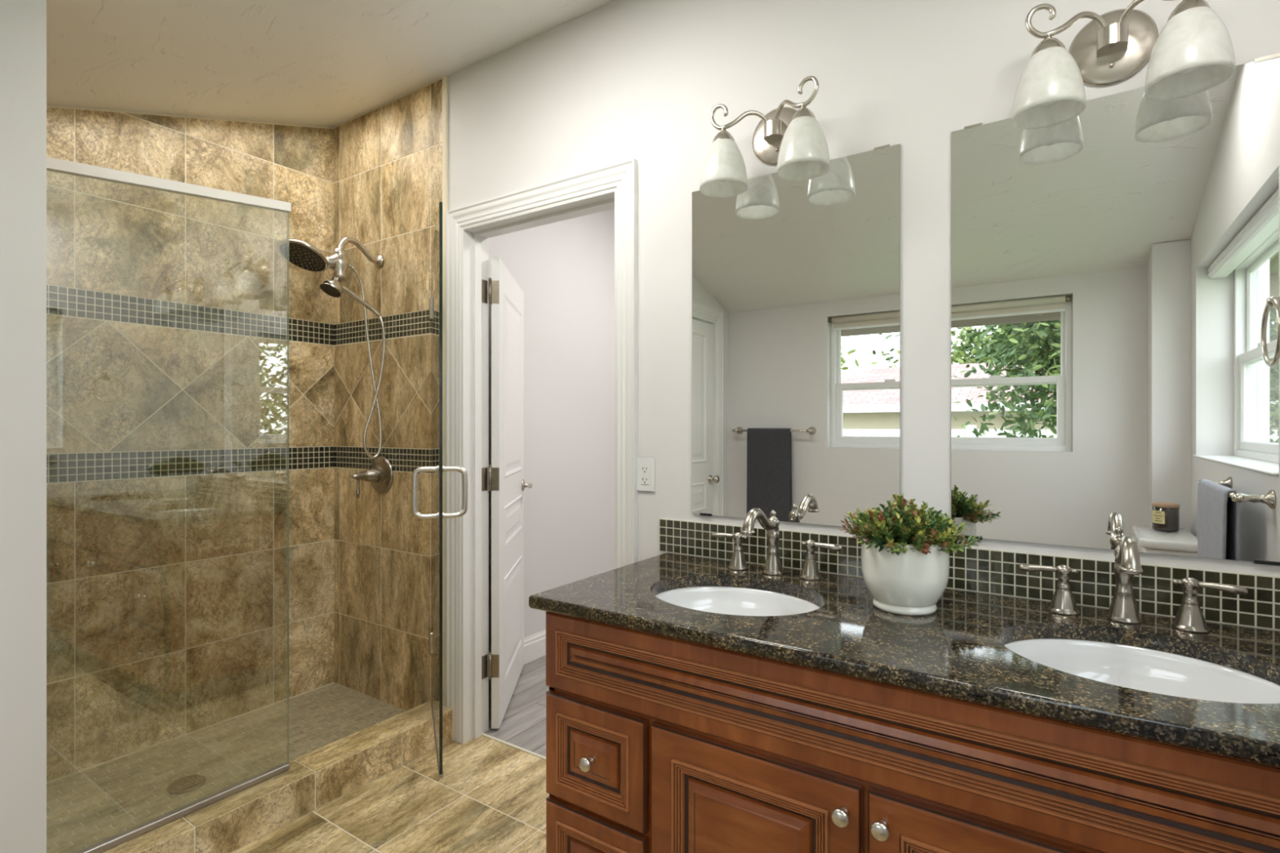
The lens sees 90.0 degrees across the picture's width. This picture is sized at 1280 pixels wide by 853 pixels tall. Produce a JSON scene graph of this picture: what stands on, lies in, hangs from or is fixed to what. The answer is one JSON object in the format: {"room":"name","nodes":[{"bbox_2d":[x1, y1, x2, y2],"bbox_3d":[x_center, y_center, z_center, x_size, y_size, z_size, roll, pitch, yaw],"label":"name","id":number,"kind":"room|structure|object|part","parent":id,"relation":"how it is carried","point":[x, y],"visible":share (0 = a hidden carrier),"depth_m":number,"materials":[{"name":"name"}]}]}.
{"room":"bathroom","nodes":[
{"label":"bathroom","id":0,"kind":"room"},
{"bbox_2d":[0,0,46,852],"bbox_3d":[-1.662,0.107,1.137,0.110,2.411,0.890,0,0,34],"label":"wall","id":1,"kind":"structure","parent":0,"point":[23,23],"depth_m":1.44,"materials":[{"name":"paint"}]},
{"bbox_2d":[46,105,333,783],"bbox_3d":[-1.897,-0.082,2.635,0.016,2.810,1.340,0,0,34],"label":"wall","id":2,"kind":"structure","parent":0,"point":[166,312],"depth_m":2.63,"materials":[{"name":"beige tile"}]},
{"bbox_2d":[46,683,404,852],"bbox_3d":[-1.598,1.354,2.435,0.804,0.158,1.340,0,0,34],"label":"floor","id":3,"kind":"structure","parent":0,"point":[88,807],"depth_m":2.42,"materials":[{"name":"tile"}]},
{"bbox_2d":[166,774,206,794],"bbox_3d":[-1.612,1.271,2.276,0.114,0.007,0.114,0,0,34],"label":"shower drain","id":4,"kind":"object","parent":3,"relation":"on","point":[187,784],"visible":1,"depth_m":2.27,"materials":[{"name":"metal"}]},
{"bbox_2d":[46,0,613,128],"bbox_3d":[-0.708,-1.177,1.221,3.865,0.861,2.370,0,0,34],"label":"ceiling","id":5,"kind":"structure","parent":0,"point":[331,64],"depth_m":2.19,"materials":[{"name":"white paint"}]},
{"bbox_2d":[231,655,549,852],"bbox_3d":[0.342,1.373,2.467,3.105,0.120,5.330,0,0,34],"label":"floor","id":6,"kind":"structure","parent":0,"point":[491,796],"depth_m":2.22,"materials":[{"name":"beige tile"}]},
{"bbox_2d":[100,700,452,852],"bbox_3d":[-1.209,1.252,2.175,0.146,0.143,1.340,0,0,34],"label":"shower curb","id":7,"kind":"object","parent":6,"relation":"on","point":[313,780],"visible":0.86,"depth_m":2.16,"materials":[{"name":"beige tile"}]},
{"bbox_2d":[46,156,291,852],"bbox_3d":[-1.403,0.205,1.922,0.026,1.948,0.691,0,0,34],"label":"shower frame","id":8,"kind":"object","parent":7,"relation":"on","point":[55,165],"visible":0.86,"depth_m":1.95,"materials":[{"name":"white metal"}]},
{"bbox_3d":[-1.404,0.198,1.921,0.010,1.926,0.688,0,0,34],"label":"glass","id":9,"kind":"part","parent":8,"relation":"part of","materials":[{"name":"clear glass"}]},
{"bbox_2d":[546,611,1279,852],"bbox_3d":[0.564,0.883,1.401,1.540,0.860,0.649,0,0,34],"label":"vanity cabinet","id":10,"kind":"object","parent":6,"relation":"on","point":[655,744],"visible":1,"depth_m":1.19,"materials":[{"name":"brown wood"}]},
{"bbox_3d":[-0.123,0.783,1.489,0.033,0.033,0.033,0,0,34],"label":"knob","id":11,"kind":"part","parent":10,"relation":"part of","materials":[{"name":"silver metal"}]},
{"bbox_3d":[-0.110,1.048,1.509,0.294,0.251,0.024,0,0,34],"label":"drawer","id":12,"kind":"part","parent":10,"relation":"part of","materials":[{"name":"brown wood"}]},
{"bbox_3d":[-0.110,0.783,1.509,0.294,0.251,0.024,0,0,34],"label":"drawer","id":13,"kind":"part","parent":10,"relation":"part of","materials":[{"name":"brown wood"}]},
{"bbox_3d":[0.214,0.928,1.292,0.455,0.540,0.024,0,0,34],"label":"door","id":14,"kind":"part","parent":10,"relation":"part of","materials":[{"name":"brown wood"}]},
{"bbox_3d":[0.366,0.707,1.162,0.033,0.033,0.033,0,0,34],"label":"knob","id":15,"kind":"part","parent":10,"relation":"part of","materials":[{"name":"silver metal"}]},
{"bbox_3d":[0.423,0.707,1.124,0.033,0.033,0.033,0,0,34],"label":"knob","id":16,"kind":"part","parent":10,"relation":"part of","materials":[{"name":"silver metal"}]},
{"bbox_2d":[528,552,1279,768],"bbox_3d":[0.557,0.430,1.407,1.562,0.033,0.651,0,0,34],"label":"countertop","id":17,"kind":"structure","parent":10,"relation":"on","point":[957,651],"depth_m":1.25,"materials":[{"name":"stone"}]},
{"bbox_2d":[655,586,820,616],"bbox_3d":[0.236,0.521,1.594,0.484,0.147,0.407,0,0,34],"label":"sink","id":18,"kind":"object","parent":17,"relation":"in","point":[737,601],"visible":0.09,"depth_m":1.76,"materials":[{"name":"white ceramic"}]},
{"bbox_2d":[711,507,842,580],"bbox_3d":[0.375,0.315,1.808,0.280,0.197,0.277,0,0,-11],"label":"faucet","id":19,"kind":"object","parent":17,"relation":"on","point":[773,566],"visible":1,"depth_m":1.78,"materials":[{"name":"grey metal"}]},
{"bbox_3d":[0.261,0.324,1.885,0.113,0.017,0.018,0,0,34],"label":"lever","id":20,"kind":"part","parent":19,"relation":"part of","materials":[{"name":"grey metal"}]},
{"bbox_3d":[0.287,0.362,1.870,0.060,0.104,0.060,0,0,34],"label":"handle","id":21,"kind":"part","parent":19,"relation":"part of","materials":[{"name":"grey metal"}]},
{"bbox_3d":[0.324,0.254,1.731,0.037,0.074,0.191,0,0,34],"label":"spout","id":22,"kind":"part","parent":19,"relation":"part of","materials":[{"name":"grey metal"}]},
{"bbox_3d":[0.377,0.326,1.810,0.062,0.177,0.062,0,0,34],"label":"spout","id":23,"kind":"part","parent":19,"relation":"part of","materials":[{"name":"grey metal"}]},
{"bbox_3d":[0.467,0.362,1.750,0.060,0.104,0.060,0,0,34],"label":"handle","id":24,"kind":"part","parent":19,"relation":"part of","materials":[{"name":"grey metal"}]},
{"bbox_3d":[0.490,0.324,1.732,0.113,0.017,0.018,0,0,34],"label":"lever","id":25,"kind":"part","parent":19,"relation":"part of","materials":[{"name":"grey metal"}]},
{"bbox_2d":[840,493,982,615],"bbox_3d":[0.608,0.284,1.452,0.289,0.261,0.285,0,0,44],"label":"potted plant","id":26,"kind":"object","parent":17,"relation":"on","point":[905,552],"visible":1,"depth_m":1.39,"materials":[{"name":"green plant"}]},
{"bbox_3d":[0.604,0.334,1.462,0.187,0.160,0.187,0,0,34],"label":"pot","id":27,"kind":"part","parent":26,"relation":"part of","materials":[{"name":"white ceramic"}]},
{"bbox_2d":[1018,535,1248,633],"bbox_3d":[1.035,0.315,1.368,0.280,0.197,0.277,0,0,-11],"label":"faucet","id":28,"kind":"object","parent":17,"relation":"on","point":[1123,608],"visible":1,"depth_m":1.34,"materials":[{"name":"grey metal"}]},
{"bbox_3d":[0.921,0.324,1.445,0.113,0.017,0.018,0,0,34],"label":"lever","id":29,"kind":"part","parent":28,"relation":"part of","materials":[{"name":"grey metal"}]},
{"bbox_3d":[0.947,0.362,1.431,0.060,0.104,0.060,0,0,34],"label":"handle","id":30,"kind":"part","parent":28,"relation":"part of","materials":[{"name":"grey metal"}]},
{"bbox_3d":[1.037,0.326,1.371,0.062,0.177,0.062,0,0,34],"label":"spout","id":31,"kind":"part","parent":28,"relation":"part of","materials":[{"name":"grey metal"}]},
{"bbox_3d":[0.984,0.254,1.292,0.037,0.074,0.191,0,0,34],"label":"spout","id":32,"kind":"part","parent":28,"relation":"part of","materials":[{"name":"grey metal"}]},
{"bbox_3d":[1.127,0.362,1.311,0.060,0.104,0.060,0,0,34],"label":"handle","id":33,"kind":"part","parent":28,"relation":"part of","materials":[{"name":"grey metal"}]},
{"bbox_3d":[1.150,0.324,1.292,0.113,0.017,0.018,0,0,34],"label":"lever","id":34,"kind":"part","parent":28,"relation":"part of","materials":[{"name":"grey metal"}]},
{"bbox_2d":[1004,638,1279,703],"bbox_3d":[0.896,0.521,1.153,0.484,0.147,0.407,0,0,34],"label":"sink","id":35,"kind":"object","parent":17,"relation":"in","point":[1145,669],"visible":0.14,"depth_m":1.28,"materials":[{"name":"white ceramic"}]},
{"bbox_3d":[0.601,0.928,1.033,0.452,0.540,0.024,0,0,34],"label":"door","id":36,"kind":"part","parent":10,"relation":"part of","materials":[{"name":"brown wood"}]},
{"bbox_2d":[488,208,614,651],"bbox_3d":[-0.267,-0.137,4.228,0.135,2.900,2.880,0,0,34],"label":"wall","id":37,"kind":"structure","parent":0,"point":[564,270],"depth_m":3.83,"materials":[{"name":"paint"}]},
{"bbox_2d":[488,630,546,679],"bbox_3d":[-0.205,1.243,4.187,0.014,0.140,2.880,0,0,34],"label":"baseboard","id":38,"kind":"structure","parent":37,"relation":"attached to","point":[535,645],"depth_m":3.60,"materials":[{"name":"white paint"}]},
{"bbox_2d":[333,0,1279,711],"bbox_3d":[0.022,-0.182,2.223,3.965,3.010,0.133,0,0,34],"label":"wall","id":39,"kind":"structure","parent":0,"point":[618,81],"depth_m":2.14,"materials":[{"name":"paint"}]},
{"bbox_2d":[277,236,385,458],"bbox_3d":[-1.331,-0.348,2.781,0.196,0.990,0.445,0,0,34],"label":"shower fixture","id":40,"kind":"object","parent":39,"relation":"attached to","point":[303,255],"visible":0.98,"depth_m":2.79,"materials":[{"name":"silver metal"}]},
{"bbox_3d":[-1.268,-0.797,2.877,0.027,0.091,0.198,0,0,34],"label":"arm","id":41,"kind":"part","parent":40,"relation":"part of","materials":[{"name":"silver metal"}]},
{"bbox_2d":[351,456,393,497],"bbox_3d":[-1.234,0.228,2.894,0.172,0.184,0.150,0,0,34],"label":"shower valve","id":42,"kind":"object","parent":39,"relation":"attached to","point":[380,473],"visible":1,"depth_m":2.91,"materials":[{"name":"grey metal"}]},
{"bbox_3d":[-1.240,0.254,2.886,0.068,0.132,0.130,0,0,34],"label":"lever","id":43,"kind":"part","parent":42,"relation":"part of","materials":[{"name":"grey metal"}]},
{"bbox_2d":[411,201,467,778],"bbox_3d":[-0.781,0.213,2.450,0.186,1.928,0.660,0,0,-20],"label":"shower door","id":44,"kind":"structure","parent":39,"relation":"attached to","point":[437,468],"depth_m":2.22,"materials":[{"name":"clear glass"}]},
{"bbox_3d":[-0.777,0.206,2.440,0.010,1.914,0.640,0,0,-20],"label":"glass","id":45,"kind":"part","parent":44,"relation":"part of","materials":[{"name":"clear glass"}]},
{"bbox_3d":[-0.683,0.225,2.187,0.186,0.185,0.025,0,0,-20],"label":"pull handle","id":46,"kind":"part","parent":44,"relation":"part of","materials":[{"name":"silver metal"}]},
{"bbox_2d":[481,733,546,759],"bbox_3d":[-0.355,1.312,2.517,0.775,0.006,0.014,0,0,34],"label":"trim","id":47,"kind":"structure","parent":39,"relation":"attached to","point":[482,734],"depth_m":2.62,"materials":[{"name":"tile"}]},
{"bbox_2d":[446,158,637,743],"bbox_3d":[-0.371,0.204,2.493,0.955,2.218,0.166,0,0,34],"label":"trim","id":48,"kind":"structure","parent":39,"relation":"attached to","point":[469,228],"depth_m":2.65,"materials":[{"name":"white paint"}]},
{"bbox_2d":[488,257,533,728],"bbox_3d":[-0.636,0.286,3.122,0.156,2.030,0.756,0,0,-2],"label":"door","id":49,"kind":"structure","parent":48,"relation":"attached to","point":[507,485],"depth_m":2.92,"materials":[{"name":"white paint"}]},
{"bbox_3d":[-0.647,0.316,3.403,0.156,0.064,0.128,0,0,-2],"label":"handle","id":50,"kind":"part","parent":49,"relation":"part of","materials":[{"name":"silver metal"}]},
{"bbox_2d":[636,457,654,492],"bbox_3d":[0.018,0.161,2.155,0.072,0.116,0.008,0,0,34],"label":"wall outlet","id":51,"kind":"object","parent":39,"relation":"attached to","point":[645,465],"visible":1,"depth_m":2.15,"materials":[{"name":"white plastic"}]},
{"bbox_2d":[640,464,648,484],"bbox_3d":[0.016,0.161,2.152,0.034,0.068,0.002,0,0,34],"label":"receptacle","id":52,"kind":"object","parent":51,"relation":"attached to","point":[644,468],"depth_m":2.15,"materials":[{"name":"white plastic"}]},
{"bbox_2d":[699,75,830,197],"bbox_3d":[0.357,-0.816,1.815,0.377,0.253,0.196,0,0,34],"label":"wall sconce","id":53,"kind":"object","parent":39,"relation":"attached to","point":[792,140],"visible":1,"depth_m":1.80,"materials":[{"name":"white glass"}]},
{"bbox_3d":[0.242,-0.756,1.857,0.139,0.134,0.139,0,0,34],"label":"lamp shade","id":54,"kind":"part","parent":53,"relation":"part of","materials":[{"name":"white glass"}]},
{"bbox_3d":[0.291,-0.899,1.859,0.174,0.078,0.034,0,0,5],"label":"arm","id":55,"kind":"part","parent":53,"relation":"part of","materials":[{"name":"silver metal"}]},
{"bbox_3d":[0.423,-0.899,1.770,0.034,0.078,0.173,0,0,-28],"label":"arm","id":56,"kind":"part","parent":53,"relation":"part of","materials":[{"name":"silver metal"}]},
{"bbox_3d":[0.440,-0.756,1.725,0.139,0.134,0.139,0,0,34],"label":"lamp shade","id":57,"kind":"part","parent":53,"relation":"part of","materials":[{"name":"white glass"}]},
{"bbox_2d":[692,143,900,527],"bbox_3d":[0.430,-0.237,1.879,0.631,1.038,0.008,0,0,34],"label":"wall mirror","id":58,"kind":"object","parent":39,"relation":"attached to","point":[796,284],"visible":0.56,"depth_m":1.85,"materials":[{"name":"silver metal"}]},
{"bbox_2d":[659,518,1279,631],"bbox_3d":[0.725,0.360,1.683,1.589,0.108,0.007,0,0,34],"label":"backsplash","id":59,"kind":"structure","parent":39,"relation":"attached to","point":[992,571],"depth_m":1.53,"materials":[{"name":"tile"}]},
{"bbox_2d":[951,53,1279,565],"bbox_3d":[1.058,-0.237,1.459,0.632,1.038,0.008,0,0,34],"label":"wall mirror","id":60,"kind":"object","parent":39,"relation":"attached to","point":[1115,265],"visible":0.89,"depth_m":1.44,"materials":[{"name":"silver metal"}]},
{"bbox_2d":[1011,0,1235,129],"bbox_3d":[1.017,-0.816,1.374,0.377,0.253,0.196,0,0,34],"label":"wall sconce","id":61,"kind":"object","parent":39,"relation":"attached to","point":[1193,54],"visible":1,"depth_m":1.37,"materials":[{"name":"white glass"}]},
{"bbox_3d":[0.902,-0.765,1.416,0.058,0.107,0.058,0,0,34],"label":"bulb","id":62,"kind":"part","parent":61,"relation":"part of","materials":[{"name":"white glass"}]},
{"bbox_3d":[0.902,-0.756,1.416,0.139,0.134,0.139,0,0,34],"label":"lamp shade","id":63,"kind":"part","parent":61,"relation":"part of","materials":[{"name":"white glass"}]},
{"bbox_3d":[0.951,-0.899,1.417,0.174,0.078,0.034,0,0,5],"label":"arm","id":64,"kind":"part","parent":61,"relation":"part of","materials":[{"name":"silver metal"}]},
{"bbox_3d":[1.083,-0.899,1.329,0.034,0.078,0.173,0,0,-28],"label":"arm","id":65,"kind":"part","parent":61,"relation":"part of","materials":[{"name":"silver metal"}]},
{"bbox_3d":[1.100,-0.765,1.284,0.058,0.107,0.058,0,0,34],"label":"bulb","id":66,"kind":"part","parent":61,"relation":"part of","materials":[{"name":"white glass"}]},
{"bbox_3d":[1.100,-0.756,1.284,0.139,0.134,0.139,0,0,34],"label":"lamp shade","id":67,"kind":"part","parent":61,"relation":"part of","materials":[{"name":"white glass"}]}
]}

